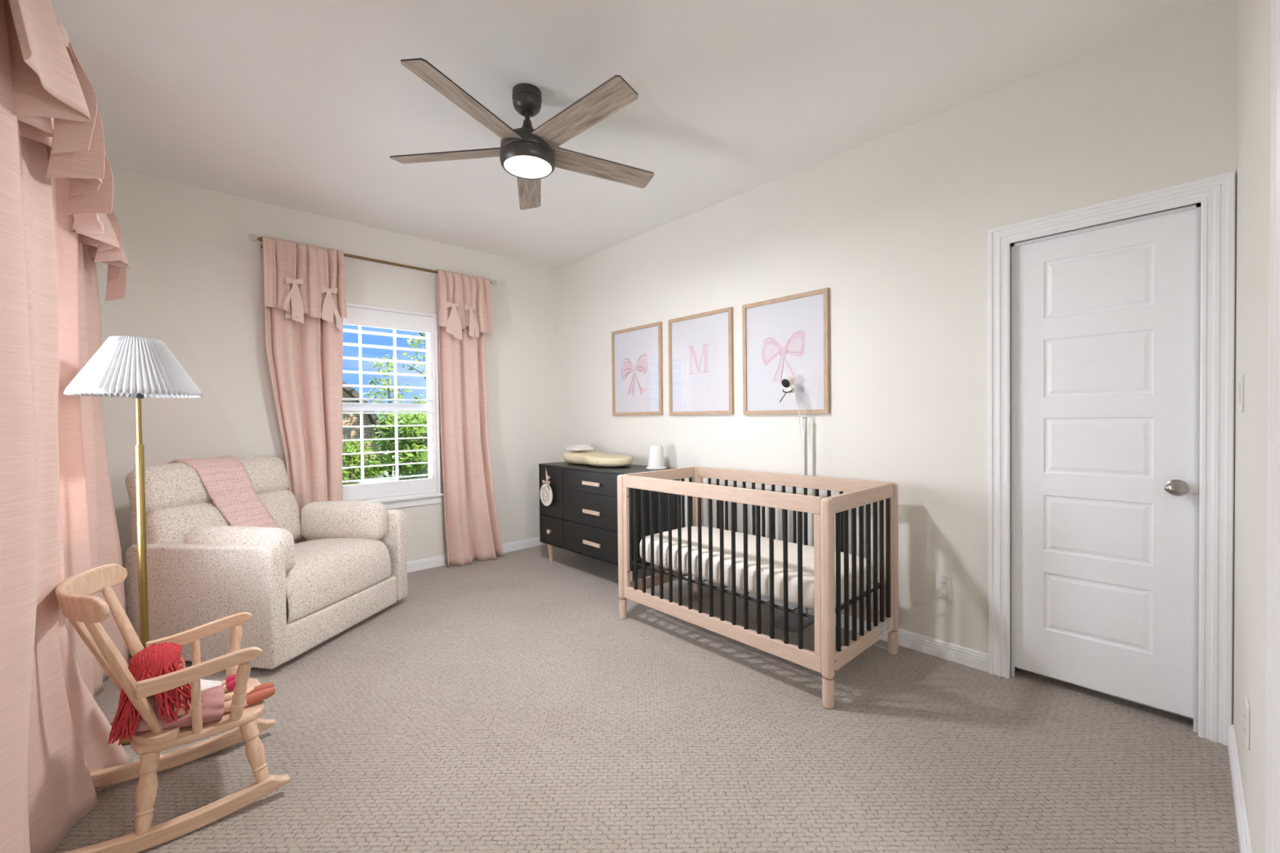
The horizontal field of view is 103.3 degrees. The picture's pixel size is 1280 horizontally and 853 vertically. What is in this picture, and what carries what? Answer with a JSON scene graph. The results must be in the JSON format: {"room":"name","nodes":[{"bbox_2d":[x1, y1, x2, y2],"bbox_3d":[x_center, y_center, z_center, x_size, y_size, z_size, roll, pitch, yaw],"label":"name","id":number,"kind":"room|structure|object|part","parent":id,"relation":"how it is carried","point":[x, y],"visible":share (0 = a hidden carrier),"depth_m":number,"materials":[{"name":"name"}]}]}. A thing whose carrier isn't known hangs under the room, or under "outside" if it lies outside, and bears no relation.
{"room":"bedroom","nodes":[
{"label":"bedroom","id":0,"kind":"room"},
{"bbox_2d":[95,168,558,609],"bbox_3d":[-2.080,-0.181,4.051,3.568,2.745,0.150,-1,1,-43],"label":"wall","id":1,"kind":"structure","parent":0,"point":[195,275],"depth_m":3.44,"materials":[{"name":"paint"}]},
{"bbox_2d":[253,236,497,284],"bbox_3d":[-1.961,-1.261,3.967,1.772,0.068,0.126,-1,1,-43],"label":"curtain rod","id":2,"kind":"object","parent":1,"relation":"attached to","point":[260,238],"visible":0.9,"depth_m":3.90,"materials":[{"name":"gold metal"}]},
{"bbox_2d":[262,235,346,543],"bbox_3d":[-2.333,-0.042,3.559,0.476,2.481,0.182,-1,1,-43],"label":"curtain","id":3,"kind":"object","parent":2,"relation":"hanging from","point":[304,290],"visible":0.87,"depth_m":3.56,"materials":[{"name":"pink fabric"}]},
{"bbox_2d":[436,269,503,568],"bbox_3d":[-1.452,-0.065,4.367,0.539,2.481,0.174,-1,1,-43],"label":"curtain","id":4,"kind":"object","parent":2,"relation":"hanging from","point":[464,301],"visible":1,"depth_m":4.33,"materials":[{"name":"pink fabric"}]},
{"bbox_2d":[342,302,444,509],"bbox_3d":[-2.061,-0.138,4.032,0.920,1.590,0.203,-1,1,-43],"label":"window","id":5,"kind":"structure","parent":1,"relation":"in","point":[396,494],"depth_m":4.07,"materials":[{"name":"white plastic"}]},
{"bbox_3d":[-2.101,-0.195,4.074,0.858,1.474,0.067,-1,1,-43],"label":"sash","id":6,"kind":"part","parent":5,"relation":"part of","materials":[{"name":"white plastic"}]},
{"bbox_3d":[-2.056,0.568,4.046,0.920,0.052,0.194,-1,1,-43],"label":"sill","id":7,"kind":"part","parent":5,"relation":"part of","materials":[{"name":"white paint"}]},
{"bbox_2d":[407,537,546,573],"bbox_3d":[-2.009,1.150,4.011,3.268,0.084,0.014,-1,1,-43],"label":"baseboard","id":8,"kind":"structure","parent":1,"relation":"attached to","point":[426,563],"depth_m":4.32,"materials":[{"name":"white paint"}]},
{"bbox_2d":[50,0,1218,268],"bbox_3d":[-0.091,-1.617,1.855,3.568,0.150,6.064,-1,1,-43],"label":"ceiling","id":9,"kind":"structure","parent":0,"point":[303,105],"depth_m":2.29,"materials":[{"name":"paint"}]},
{"bbox_2d":[389,57,654,209],"bbox_3d":[-0.487,-1.368,2.324,1.270,0.354,1.239,-1,1,-43],"label":"ceiling fan","id":10,"kind":"object","parent":9,"relation":"hanging from","point":[529,154],"visible":1,"depth_m":2.25,"materials":[{"name":"brown wood"}]},
{"bbox_3d":[-0.881,-1.278,2.387,0.579,0.006,0.122,-1,15,7],"label":"blade","id":11,"kind":"part","parent":10,"relation":"part of","materials":[{"name":"brown wood"}]},
{"bbox_3d":[-0.672,-1.274,2.013,0.122,0.006,0.579,15,7,24],"label":"blade","id":12,"kind":"part","parent":10,"relation":"part of","materials":[{"name":"brown wood"}]},
{"bbox_2d":[504,155,551,177],"bbox_3d":[-0.519,-1.198,2.345,0.214,0.014,0.214,-1,1,-43],"label":"diffuser","id":13,"kind":"object","parent":10,"relation":"attached to","point":[517,166],"depth_m":2.32,"materials":[{"name":"white glass"}]},
{"bbox_3d":[-0.590,-1.286,2.701,0.122,0.006,0.579,-15,4,-11],"label":"blade","id":14,"kind":"part","parent":10,"relation":"part of","materials":[{"name":"brown wood"}]},
{"bbox_3d":[-0.252,-1.280,2.096,0.579,0.006,0.122,0,-13,43],"label":"blade","id":15,"kind":"part","parent":10,"relation":"part of","materials":[{"name":"brown wood"}]},
{"bbox_3d":[-0.202,-1.287,2.522,0.579,0.006,0.122,-1,-13,-29],"label":"blade","id":16,"kind":"part","parent":10,"relation":"part of","materials":[{"name":"brown wood"}]},
{"bbox_2d":[51,544,1239,852],"bbox_3d":[-0.059,1.262,1.899,3.568,0.120,6.064,-1,1,-43],"label":"floor","id":17,"kind":"structure","parent":0,"point":[507,704],"depth_m":1.88,"materials":[{"name":"carpet"}]},
{"bbox_2d":[63,336,203,745],"bbox_3d":[-2.023,0.433,2.054,0.398,1.572,0.398,-1,1,-43],"label":"floor lamp","id":18,"kind":"object","parent":17,"relation":"on","point":[138,368],"visible":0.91,"depth_m":1.99,"materials":[{"name":"white fabric"}]},
{"bbox_3d":[-2.030,-0.237,2.044,0.398,0.232,0.398,-1,1,-43],"label":"lamp shade","id":19,"kind":"part","parent":18,"relation":"part of","materials":[{"name":"white fabric"}]},
{"bbox_2d":[132,392,143,398],"bbox_3d":[-2.029,-0.134,2.046,0.033,0.041,0.033,-1,1,-43],"label":"socket","id":20,"kind":"object","parent":18,"relation":"attached to","point":[139,395],"depth_m":2.03,"materials":[{"name":"black metal"}]},
{"bbox_2d":[55,563,290,852],"bbox_3d":[-1.539,0.840,1.647,0.600,0.756,0.482,-1,1,-41],"label":"rocking chair","id":21,"kind":"object","parent":17,"relation":"on","point":[76,603],"visible":0.89,"depth_m":1.57,"materials":[{"name":"beige wood"}]},
{"bbox_3d":[-1.667,0.503,1.533,0.129,0.076,0.482,-1,1,-41],"label":"crest rail","id":22,"kind":"part","parent":21,"relation":"part of","materials":[{"name":"beige wood"}]},
{"bbox_3d":[-1.591,0.730,1.522,0.035,0.409,0.180,0,1,40],"label":"post","id":23,"kind":"part","parent":21,"relation":"part of","materials":[{"name":"beige wood"}]},
{"bbox_3d":[-1.669,0.730,1.611,0.180,0.409,0.035,-1,1,-32],"label":"post","id":24,"kind":"part","parent":21,"relation":"part of","materials":[{"name":"beige wood"}]},
{"bbox_3d":[-1.700,0.729,1.700,0.168,0.410,0.043,-1,1,-15],"label":"post","id":25,"kind":"part","parent":21,"relation":"part of","materials":[{"name":"beige wood"}]},
{"bbox_3d":[-1.508,0.730,1.480,0.156,0.410,0.095,-1,1,-41],"label":"post","id":26,"kind":"part","parent":21,"relation":"part of","materials":[{"name":"beige wood"}]},
{"bbox_3d":[-1.456,1.077,1.494,0.049,0.212,0.104,-1,1,-32],"label":"leg","id":27,"kind":"part","parent":21,"relation":"part of","materials":[{"name":"beige wood"}]},
{"bbox_2d":[107,641,275,745],"bbox_3d":[-1.438,0.818,1.648,0.400,0.263,0.189,-1,1,-41],"label":"doll","id":28,"kind":"object","parent":21,"relation":"on","point":[157,660],"visible":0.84,"depth_m":1.56,"materials":[{"name":"fabric"}]},
{"bbox_3d":[-1.475,0.962,1.703,0.335,0.026,0.340,-1,1,-41],"label":"seat","id":29,"kind":"part","parent":21,"relation":"part of","materials":[{"name":"beige wood"}]},
{"bbox_2d":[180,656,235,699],"bbox_3d":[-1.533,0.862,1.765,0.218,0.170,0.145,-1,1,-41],"label":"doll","id":30,"kind":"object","parent":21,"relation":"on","point":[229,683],"visible":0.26,"depth_m":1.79,"materials":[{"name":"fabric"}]},
{"bbox_3d":[-1.519,0.852,1.894,0.038,0.198,0.082,-1,1,-12],"label":"arm post","id":31,"kind":"part","parent":21,"relation":"part of","materials":[{"name":"beige wood"}]},
{"bbox_3d":[-1.292,0.853,1.633,0.082,0.198,0.038,0,1,23],"label":"arm post","id":32,"kind":"part","parent":21,"relation":"part of","materials":[{"name":"beige wood"}]},
{"bbox_3d":[-1.261,1.067,1.656,0.100,0.201,0.049,0,1,22],"label":"leg","id":33,"kind":"part","parent":21,"relation":"part of","materials":[{"name":"beige wood"}]},
{"bbox_2d":[124,456,407,669],"bbox_3d":[-2.160,0.687,3.025,0.988,0.986,1.020,0,1,11],"label":"recliner","id":34,"kind":"object","parent":17,"relation":"on","point":[202,569],"visible":0.88,"depth_m":2.65,"materials":[{"name":"fabric"}]},
{"bbox_3d":[-2.203,0.882,2.561,0.900,0.597,0.085,0,1,11],"label":"arm","id":35,"kind":"part","parent":34,"relation":"part of","materials":[{"name":"fabric"}]},
{"bbox_2d":[167,455,279,528],"bbox_3d":[-2.463,0.452,3.020,0.491,0.544,0.313,-1,1,-2],"label":"throw blanket","id":36,"kind":"object","parent":34,"relation":"on","point":[226,480],"visible":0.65,"depth_m":3.01,"materials":[{"name":"pink fabric"}]},
{"bbox_3d":[-2.157,1.066,3.031,0.720,0.195,0.844,0,1,11],"label":"frame","id":37,"kind":"part","parent":34,"relation":"part of","materials":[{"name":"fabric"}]},
{"bbox_2d":[285,537,391,623],"bbox_3d":[-2.013,0.859,3.000,0.658,0.288,0.840,0,1,11],"label":"seat cushion","id":38,"kind":"object","parent":34,"relation":"on","point":[326,575],"depth_m":2.90,"materials":[{"name":"fabric"}]},
{"bbox_3d":[-1.929,0.866,3.460,0.700,0.597,0.085,0,1,11],"label":"arm","id":39,"kind":"part","parent":34,"relation":"part of","materials":[{"name":"fabric"}]},
{"bbox_2d":[538,461,677,582],"bbox_3d":[-0.300,0.746,4.120,0.504,0.849,1.204,-1,1,-43],"label":"dresser","id":40,"kind":"object","parent":17,"relation":"on","point":[581,517],"visible":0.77,"depth_m":3.90,"materials":[{"name":"black paint"}]},
{"bbox_2d":[540,467,552,506],"bbox_3d":[-0.787,0.508,4.275,0.032,0.326,0.188,-1,1,-40],"label":"hanging sign","id":41,"kind":"object","parent":40,"relation":"hanging from","point":[546,494],"visible":1,"depth_m":4.26,"materials":[{"name":"beige plastic"}]},
{"bbox_3d":[-0.775,1.088,4.412,0.068,0.166,0.068,-1,1,-43],"label":"leg","id":42,"kind":"part","parent":40,"relation":"part of","materials":[{"name":"brown wood"}]},
{"bbox_3d":[-0.741,0.641,4.278,0.018,0.236,0.337,-1,1,-43],"label":"drawer","id":43,"kind":"part","parent":40,"relation":"part of","materials":[{"name":"black paint"}]},
{"bbox_3d":[-0.744,0.426,4.275,0.018,0.163,0.337,-1,1,-43],"label":"drawer","id":44,"kind":"part","parent":40,"relation":"part of","materials":[{"name":"black paint"}]},
{"bbox_3d":[-0.739,0.878,4.282,0.018,0.226,0.337,-1,1,-43],"label":"drawer","id":45,"kind":"part","parent":40,"relation":"part of","materials":[{"name":"black paint"}]},
{"bbox_3d":[-0.460,0.675,3.972,0.022,0.664,1.200,-1,1,-43],"label":"frame","id":46,"kind":"part","parent":40,"relation":"part of","materials":[{"name":"black paint"}]},
{"bbox_3d":[-0.368,0.651,3.842,0.023,0.028,0.206,-1,1,-43],"label":"bar handle","id":47,"kind":"part","parent":40,"relation":"part of","materials":[{"name":"brown wood"}]},
{"bbox_3d":[-0.370,0.434,3.839,0.023,0.028,0.206,-1,1,-43],"label":"bar handle","id":48,"kind":"part","parent":40,"relation":"part of","materials":[{"name":"brown wood"}]},
{"bbox_3d":[-0.365,0.891,3.846,0.023,0.028,0.206,-1,1,-43],"label":"bar handle","id":49,"kind":"part","parent":40,"relation":"part of","materials":[{"name":"brown wood"}]},
{"bbox_3d":[-0.345,0.428,3.843,0.018,0.163,0.824,-1,1,-43],"label":"drawer","id":50,"kind":"part","parent":40,"relation":"part of","materials":[{"name":"black paint"}]},
{"bbox_3d":[-0.341,0.881,3.850,0.018,0.226,0.824,-1,1,-43],"label":"drawer","id":51,"kind":"part","parent":40,"relation":"part of","materials":[{"name":"black paint"}]},
{"bbox_3d":[-0.343,0.644,3.846,0.018,0.236,0.824,-1,1,-43],"label":"drawer","id":52,"kind":"part","parent":40,"relation":"part of","materials":[{"name":"black paint"}]},
{"bbox_2d":[563,450,632,466],"bbox_3d":[-0.363,0.269,4.216,0.365,0.102,0.770,-1,1,-43],"label":"changing pad","id":53,"kind":"object","parent":40,"relation":"on","point":[580,457],"visible":1,"depth_m":4.04,"materials":[{"name":"beige plastic"}]},
{"bbox_2d":[565,444,593,450],"bbox_3d":[-0.526,0.186,4.412,0.190,0.051,0.170,-1,1,-43],"label":"folded cloth","id":54,"kind":"object","parent":53,"relation":"on","point":[575,447],"visible":1,"depth_m":4.36,"materials":[{"name":"white fabric"}]},
{"bbox_3d":[-0.053,1.091,3.629,0.068,0.166,0.068,-1,1,-43],"label":"leg","id":55,"kind":"part","parent":40,"relation":"part of","materials":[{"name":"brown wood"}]},
{"bbox_2d":[646,444,666,469],"bbox_3d":[0.123,0.231,3.842,0.156,0.178,0.156,-1,1,-43],"label":"machine","id":56,"kind":"object","parent":40,"relation":"on","point":[655,459],"visible":1,"depth_m":3.79,"materials":[{"name":"white plastic"}]},
{"bbox_2d":[617,466,898,709],"bbox_3d":[0.598,0.735,2.865,0.742,0.886,1.380,-1,1,-43],"label":"crib","id":57,"kind":"object","parent":17,"relation":"on","point":[825,660],"visible":0.91,"depth_m":2.51,"materials":[{"name":"brown wood"}]},
{"bbox_3d":[-0.110,0.678,3.119,0.047,0.764,0.047,-1,1,-43],"label":"corner post","id":58,"kind":"part","parent":57,"relation":"part of","materials":[{"name":"brown wood"}]},
{"bbox_3d":[-0.105,1.122,3.125,0.047,0.120,0.047,-1,1,-43],"label":"leg","id":59,"kind":"part","parent":57,"relation":"part of","materials":[{"name":"brown wood"}]},
{"bbox_3d":[0.149,1.005,3.359,0.648,0.071,0.024,-1,1,-43],"label":"rail","id":60,"kind":"part","parent":57,"relation":"part of","materials":[{"name":"brown wood"}]},
{"bbox_3d":[0.142,0.326,3.349,0.648,0.072,0.024,-1,1,-43],"label":"rail","id":61,"kind":"part","parent":57,"relation":"part of","materials":[{"name":"brown wood"}]},
{"bbox_3d":[0.406,1.109,3.596,0.047,0.120,0.047,-1,1,-43],"label":"leg","id":62,"kind":"part","parent":57,"relation":"part of","materials":[{"name":"brown wood"}]},
{"bbox_3d":[0.401,0.665,3.590,0.047,0.764,0.047,-1,1,-43],"label":"corner post","id":63,"kind":"part","parent":57,"relation":"part of","materials":[{"name":"brown wood"}]},
{"bbox_3d":[0.345,1.014,2.634,0.024,0.071,1.285,-1,1,-43],"label":"rail","id":64,"kind":"part","parent":57,"relation":"part of","materials":[{"name":"brown wood"}]},
{"bbox_3d":[0.338,0.335,2.624,0.024,0.072,1.285,-1,1,-43],"label":"rail","id":65,"kind":"part","parent":57,"relation":"part of","materials":[{"name":"brown wood"}]},
{"bbox_2d":[640,525,873,608],"bbox_3d":[0.598,0.748,2.866,0.627,0.142,1.257,-1,1,-43],"label":"mattress","id":66,"kind":"object","parent":57,"relation":"in","point":[807,551],"visible":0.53,"depth_m":2.63,"materials":[{"name":"white fabric"}]},
{"bbox_3d":[0.849,0.322,3.095,0.024,0.072,1.285,-1,1,-43],"label":"rail","id":67,"kind":"part","parent":57,"relation":"part of","materials":[{"name":"brown wood"}]},
{"bbox_3d":[0.793,0.683,2.139,0.047,0.764,0.047,-1,1,-43],"label":"corner post","id":68,"kind":"part","parent":57,"relation":"part of","materials":[{"name":"brown wood"}]},
{"bbox_3d":[0.798,1.127,2.146,0.047,0.120,0.047,-1,1,-43],"label":"leg","id":69,"kind":"part","parent":57,"relation":"part of","materials":[{"name":"brown wood"}]},
{"bbox_3d":[1.044,0.331,2.370,0.648,0.072,0.024,-1,1,-43],"label":"rail","id":70,"kind":"part","parent":57,"relation":"part of","materials":[{"name":"brown wood"}]},
{"bbox_3d":[0.856,1.001,3.105,0.024,0.071,1.285,-1,1,-43],"label":"rail","id":71,"kind":"part","parent":57,"relation":"part of","materials":[{"name":"brown wood"}]},
{"bbox_3d":[1.052,1.010,2.380,0.648,0.071,0.024,-1,1,-43],"label":"rail","id":72,"kind":"part","parent":57,"relation":"part of","materials":[{"name":"brown wood"}]},
{"bbox_2d":[879,618,891,635],"bbox_3d":[1.219,1.000,2.515,0.148,0.046,0.001,-1,1,-43],"label":"print","id":73,"kind":"object","parent":57,"relation":"attached to","point":[885,625],"depth_m":2.52,"materials":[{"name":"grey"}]},
{"bbox_3d":[1.309,1.114,2.617,0.047,0.120,0.047,-1,1,-43],"label":"leg","id":74,"kind":"part","parent":57,"relation":"part of","materials":[{"name":"brown wood"}]},
{"bbox_3d":[1.304,0.670,2.610,0.047,0.764,0.047,-1,1,-43],"label":"corner post","id":75,"kind":"part","parent":57,"relation":"part of","materials":[{"name":"brown wood"}]},
{"bbox_2d":[774,376,814,631],"bbox_3d":[0.902,0.433,3.017,0.250,1.478,0.180,-1,1,-43],"label":"monitor","id":76,"kind":"object","parent":17,"relation":"on","point":[788,381],"visible":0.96,"depth_m":3.04,"materials":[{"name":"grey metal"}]},
{"bbox_3d":[0.884,-0.185,3.057,0.023,0.079,0.082,-1,1,-43],"label":"clip arm","id":77,"kind":"part","parent":76,"relation":"part of","materials":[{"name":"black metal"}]},
{"bbox_3d":[0.911,1.168,3.028,0.250,0.008,0.180,-1,1,-43],"label":"plate","id":78,"kind":"part","parent":76,"relation":"part of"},
{"bbox_3d":[0.958,-0.166,3.060,0.085,0.221,0.009,0,1,33],"label":"flexible arm","id":79,"kind":"part","parent":76,"relation":"part of","materials":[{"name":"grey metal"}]},
{"bbox_2d":[555,0,1238,723],"bbox_3d":[0.729,-0.204,3.526,0.150,2.745,4.429,-1,1,-43],"label":"wall","id":80,"kind":"structure","parent":0,"point":[895,225],"depth_m":2.65,"materials":[{"name":"paint"}]},
{"bbox_2d":[611,321,663,415],"bbox_3d":[-0.033,-0.461,4.216,0.024,0.733,0.606,-1,1,-43],"label":"picture frame","id":81,"kind":"object","parent":80,"relation":"attached to","point":[637,352],"visible":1,"depth_m":4.20,"materials":[{"name":"white paper"}]},
{"bbox_3d":[-0.229,-0.462,4.430,0.024,0.733,0.026,-1,1,-43],"label":"frame","id":82,"kind":"part","parent":81,"relation":"part of","materials":[{"name":"brown wood"}]},
{"bbox_3d":[-0.037,-0.814,4.211,0.024,0.026,0.554,-1,1,-43],"label":"frame rail","id":83,"kind":"part","parent":81,"relation":"part of","materials":[{"name":"brown wood"}]},
{"bbox_3d":[-0.029,-0.107,4.222,0.024,0.026,0.554,-1,1,-43],"label":"frame rail","id":84,"kind":"part","parent":81,"relation":"part of","materials":[{"name":"brown wood"}]},
{"bbox_3d":[0.164,-0.460,4.003,0.024,0.733,0.026,-1,1,-43],"label":"frame","id":85,"kind":"part","parent":81,"relation":"part of","materials":[{"name":"brown wood"}]},
{"bbox_2d":[667,306,733,415],"bbox_3d":[0.434,-0.455,3.710,0.024,0.738,0.602,-1,1,-43],"label":"picture frame","id":86,"kind":"object","parent":80,"relation":"attached to","point":[701,354],"visible":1,"depth_m":3.69,"materials":[{"name":"white paper"}]},
{"bbox_3d":[0.239,-0.456,3.922,0.024,0.738,0.026,-1,1,-43],"label":"frame","id":87,"kind":"part","parent":86,"relation":"part of","materials":[{"name":"brown wood"}]},
{"bbox_3d":[0.380,-0.494,3.768,0.001,0.193,0.018,-1,1,-43],"label":"letter stem","id":88,"kind":"part","parent":86,"relation":"part of","materials":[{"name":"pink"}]},
{"bbox_3d":[0.430,-0.811,3.705,0.024,0.026,0.550,-1,1,-43],"label":"frame rail","id":89,"kind":"part","parent":86,"relation":"part of","materials":[{"name":"brown wood"}]},
{"bbox_3d":[0.438,-0.099,3.715,0.024,0.026,0.550,-1,1,-43],"label":"frame rail","id":90,"kind":"part","parent":86,"relation":"part of","materials":[{"name":"brown wood"}]},
{"bbox_3d":[0.477,-0.493,3.662,0.001,0.193,0.036,-1,1,-43],"label":"letter stem","id":91,"kind":"part","parent":86,"relation":"part of","materials":[{"name":"pink paper"}]},
{"bbox_3d":[0.629,-0.454,3.498,0.024,0.738,0.026,-1,1,-43],"label":"frame","id":92,"kind":"part","parent":86,"relation":"part of","materials":[{"name":"brown wood"}]},
{"bbox_2d":[742,287,830,414],"bbox_3d":[0.905,-0.447,3.199,0.024,0.738,0.604,-1,1,-43],"label":"picture frame","id":93,"kind":"object","parent":80,"relation":"attached to","point":[788,335],"visible":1,"depth_m":3.17,"materials":[{"name":"white paper"}]},
{"bbox_3d":[0.710,-0.448,3.412,0.024,0.738,0.026,-1,1,-43],"label":"frame","id":94,"kind":"part","parent":93,"relation":"part of","materials":[{"name":"brown wood"}]},
{"bbox_3d":[0.901,-0.803,3.194,0.024,0.026,0.552,-1,1,-43],"label":"frame rail","id":95,"kind":"part","parent":93,"relation":"part of","materials":[{"name":"brown wood"}]},
{"bbox_3d":[0.909,-0.091,3.204,0.024,0.026,0.552,-1,1,-43],"label":"frame rail","id":96,"kind":"part","parent":93,"relation":"part of","materials":[{"name":"brown wood"}]},
{"bbox_3d":[1.101,-0.446,2.987,0.024,0.738,0.026,-1,1,-43],"label":"frame","id":97,"kind":"part","parent":93,"relation":"part of","materials":[{"name":"brown wood"}]},
{"bbox_2d":[649,564,988,672],"bbox_3d":[0.425,1.126,3.770,0.014,0.084,3.669,-1,1,-43],"label":"baseboard","id":98,"kind":"structure","parent":80,"relation":"attached to","point":[963,655],"depth_m":2.61,"materials":[{"name":"white paint"}]},
{"bbox_2d":[813,588,946,648],"bbox_3d":[1.261,0.995,2.764,0.711,0.355,0.093,0,1,44],"label":"cord","id":99,"kind":"object","parent":80,"relation":"attached to","point":[941,592],"visible":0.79,"depth_m":2.55,"materials":[{"name":"beige plastic"}]},
{"bbox_3d":[1.275,0.990,2.790,0.027,0.311,0.695,-1,1,-43],"label":"cord","id":100,"kind":"part","parent":99,"relation":"part of","materials":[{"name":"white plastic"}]},
{"bbox_2d":[935,573,951,599],"bbox_3d":[1.536,0.812,2.560,0.008,0.118,0.072,-1,1,-43],"label":"wall outlet","id":101,"kind":"object","parent":80,"relation":"attached to","point":[942,581],"visible":0.89,"depth_m":2.56,"materials":[{"name":"white plastic"}]},
{"bbox_2d":[939,580,946,586],"bbox_3d":[1.534,0.792,2.558,0.002,0.029,0.034,-1,1,-43],"label":"socket","id":102,"kind":"object","parent":101,"relation":"attached to","point":[942,583],"depth_m":2.56,"materials":[{"name":"white plastic"}]},
{"bbox_2d":[1014,208,1195,718],"bbox_3d":[1.931,0.146,2.144,0.105,1.969,0.582,-1,1,-43],"label":"door","id":103,"kind":"structure","parent":80,"relation":"in","point":[1105,317],"depth_m":2.13,"materials":[{"name":"white paint"}]},
{"bbox_3d":[2.068,0.240,1.950,0.040,0.048,0.067,-1,1,-43],"label":"knob","id":104,"kind":"part","parent":103,"relation":"part of","materials":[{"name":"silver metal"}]},
{"bbox_2d":[987,170,1235,746],"bbox_3d":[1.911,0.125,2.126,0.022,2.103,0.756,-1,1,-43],"label":"trim","id":105,"kind":"structure","parent":80,"relation":"attached to","point":[1215,194],"depth_m":1.90,"materials":[{"name":"white paint"}]},
{"bbox_2d":[1016,666,1193,719],"bbox_3d":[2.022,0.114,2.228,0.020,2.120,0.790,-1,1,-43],"label":"threshold","id":106,"kind":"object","parent":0,"point":[1016,667],"depth_m":2.21,"materials":[{"name":"paint"}]},
{"bbox_2d":[1233,0,1271,852],"bbox_3d":[1.014,-0.164,0.696,3.568,2.745,0.120,-1,1,-43],"label":"wall","id":107,"kind":"structure","parent":0,"point":[1255,16],"depth_m":1.35,"materials":[{"name":"paint"}]},
{"bbox_2d":[1227,722,1251,852],"bbox_3d":[1.650,1.149,1.380,1.454,0.084,0.014,-1,1,-43],"label":"baseboard","id":108,"kind":"structure","parent":107,"relation":"attached to","point":[1244,842],"depth_m":1.54,"materials":[{"name":"white paint"}]},
{"bbox_2d":[1237,373,1244,412],"bbox_3d":[1.890,-0.105,1.592,0.072,0.118,0.010,-1,1,-43],"label":"light switch","id":109,"kind":"object","parent":107,"relation":"attached to","point":[1241,384],"visible":1,"depth_m":1.57,"materials":[{"name":"white plastic"}]},
{"bbox_2d":[1244,697,1249,750],"bbox_3d":[1.672,0.818,1.395,0.072,0.118,0.008,-1,1,-43],"label":"wall outlet","id":110,"kind":"object","parent":107,"relation":"attached to","point":[1246,711],"visible":1,"depth_m":1.37,"materials":[{"name":"white plastic"}]},
{"bbox_2d":[1244,723,1245,736],"bbox_3d":[1.671,0.838,1.398,0.034,0.029,0.002,-1,1,-43],"label":"socket","id":111,"kind":"object","parent":110,"relation":"attached to","point":[1244,723],"depth_m":1.39,"materials":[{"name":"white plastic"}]},
{"bbox_2d":[1265,0,1279,852],"bbox_3d":[0.738,0.152,0.539,0.976,2.123,0.022,-1,1,-43],"label":"trim","id":112,"kind":"structure","parent":107,"relation":"attached to","point":[1272,765],"depth_m":0.85,"materials":[{"name":"white paint"}]},
{"bbox_3d":[-1.784,-0.141,1.210,0.150,2.745,4.429,-1,1,-43],"label":"wall","id":113,"kind":"structure","parent":0,"visible":0},
{"bbox_3d":[-2.094,-1.226,1.722,0.126,0.068,2.122,-1,1,-43],"label":"curtain rod","id":114,"kind":"object","parent":113,"relation":"attached to","visible":0},
{"bbox_2d":[0,0,130,852],"bbox_3d":[-1.613,-0.017,1.374,0.276,2.481,0.954,-1,1,-43],"label":"curtain","id":115,"kind":"object","parent":114,"relation":"hanging from","point":[54,733],"visible":0.99,"depth_m":1.30,"materials":[{"name":"pink fabric"}]},
{"bbox_2d":[52,177,130,697],"bbox_3d":[-2.414,-0.021,2.242,0.222,2.479,0.769,-1,1,-43],"label":"curtain","id":116,"kind":"object","parent":114,"relation":"hanging from","point":[91,536],"visible":0.46,"depth_m":2.12,"materials":[{"name":"pink fabric"}]},
{"label":"outside","id":117,"kind":"structure","parent":0,"visible":0},
{"bbox_2d":[342,449,400,485],"bbox_3d":[-18.402,1.520,27.383,70.000,0.300,54.800,-1,1,-43],"label":"lawn","id":118,"kind":"structure","parent":117,"point":[380,475],"depth_m":14.65,"materials":[{"name":"green plant"}]},
{"bbox_2d":[342,434,382,484],"bbox_3d":[-7.460,0.864,13.059,1.688,1.315,1.637,-1,1,-43],"label":"bush","id":119,"kind":"object","parent":118,"relation":"on","point":[352,446],"visible":0.58,"depth_m":12.97,"materials":[{"name":"green plant"}]},
{"bbox_2d":[342,380,385,471],"bbox_3d":[-14.460,-1.001,16.928,8.520,4.970,10.100,-1,1,-43],"label":"house","id":120,"kind":"structure","parent":118,"relation":"on","point":[348,420],"depth_m":15.69,"materials":[{"name":"brick"}]},
{"bbox_2d":[357,479,392,484],"bbox_3d":[-4.899,1.248,9.363,0.480,0.490,0.440,-1,1,-43],"label":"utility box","id":121,"kind":"object","parent":118,"relation":"on","point":[381,480],"visible":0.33,"depth_m":9.29,"materials":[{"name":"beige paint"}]},
{"bbox_2d":[362,354,413,474],"bbox_3d":[-7.624,-0.346,15.159,1.230,3.664,1.750,-1,1,4],"label":"tree","id":122,"kind":"object","parent":118,"relation":"on","point":[388,389],"visible":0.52,"depth_m":15.12,"materials":[{"name":"green plant"}]},
{"bbox_2d":[367,411,428,480],"bbox_3d":[-5.133,0.512,11.356,1.808,2.013,2.051,-1,1,-43],"label":"bush","id":123,"kind":"object","parent":118,"relation":"on","point":[412,419],"visible":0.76,"depth_m":11.01,"materials":[{"name":"green plant"}]},
{"bbox_2d":[397,394,427,476],"bbox_3d":[-5.934,0.278,14.479,2.202,2.405,2.268,-1,1,-43],"label":"bush","id":124,"kind":"object","parent":118,"relation":"on","point":[413,396],"visible":0.02,"depth_m":14.05,"materials":[{"name":"green plant"}]},
{"bbox_2d":[402,332,426,379],"bbox_3d":[-6.814,-1.863,17.627,2.465,6.609,2.394,-1,1,-7],"label":"tree","id":125,"kind":"object","parent":118,"relation":"on","point":[420,341],"visible":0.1,"depth_m":16.88,"materials":[{"name":"green plant"}]}
]}

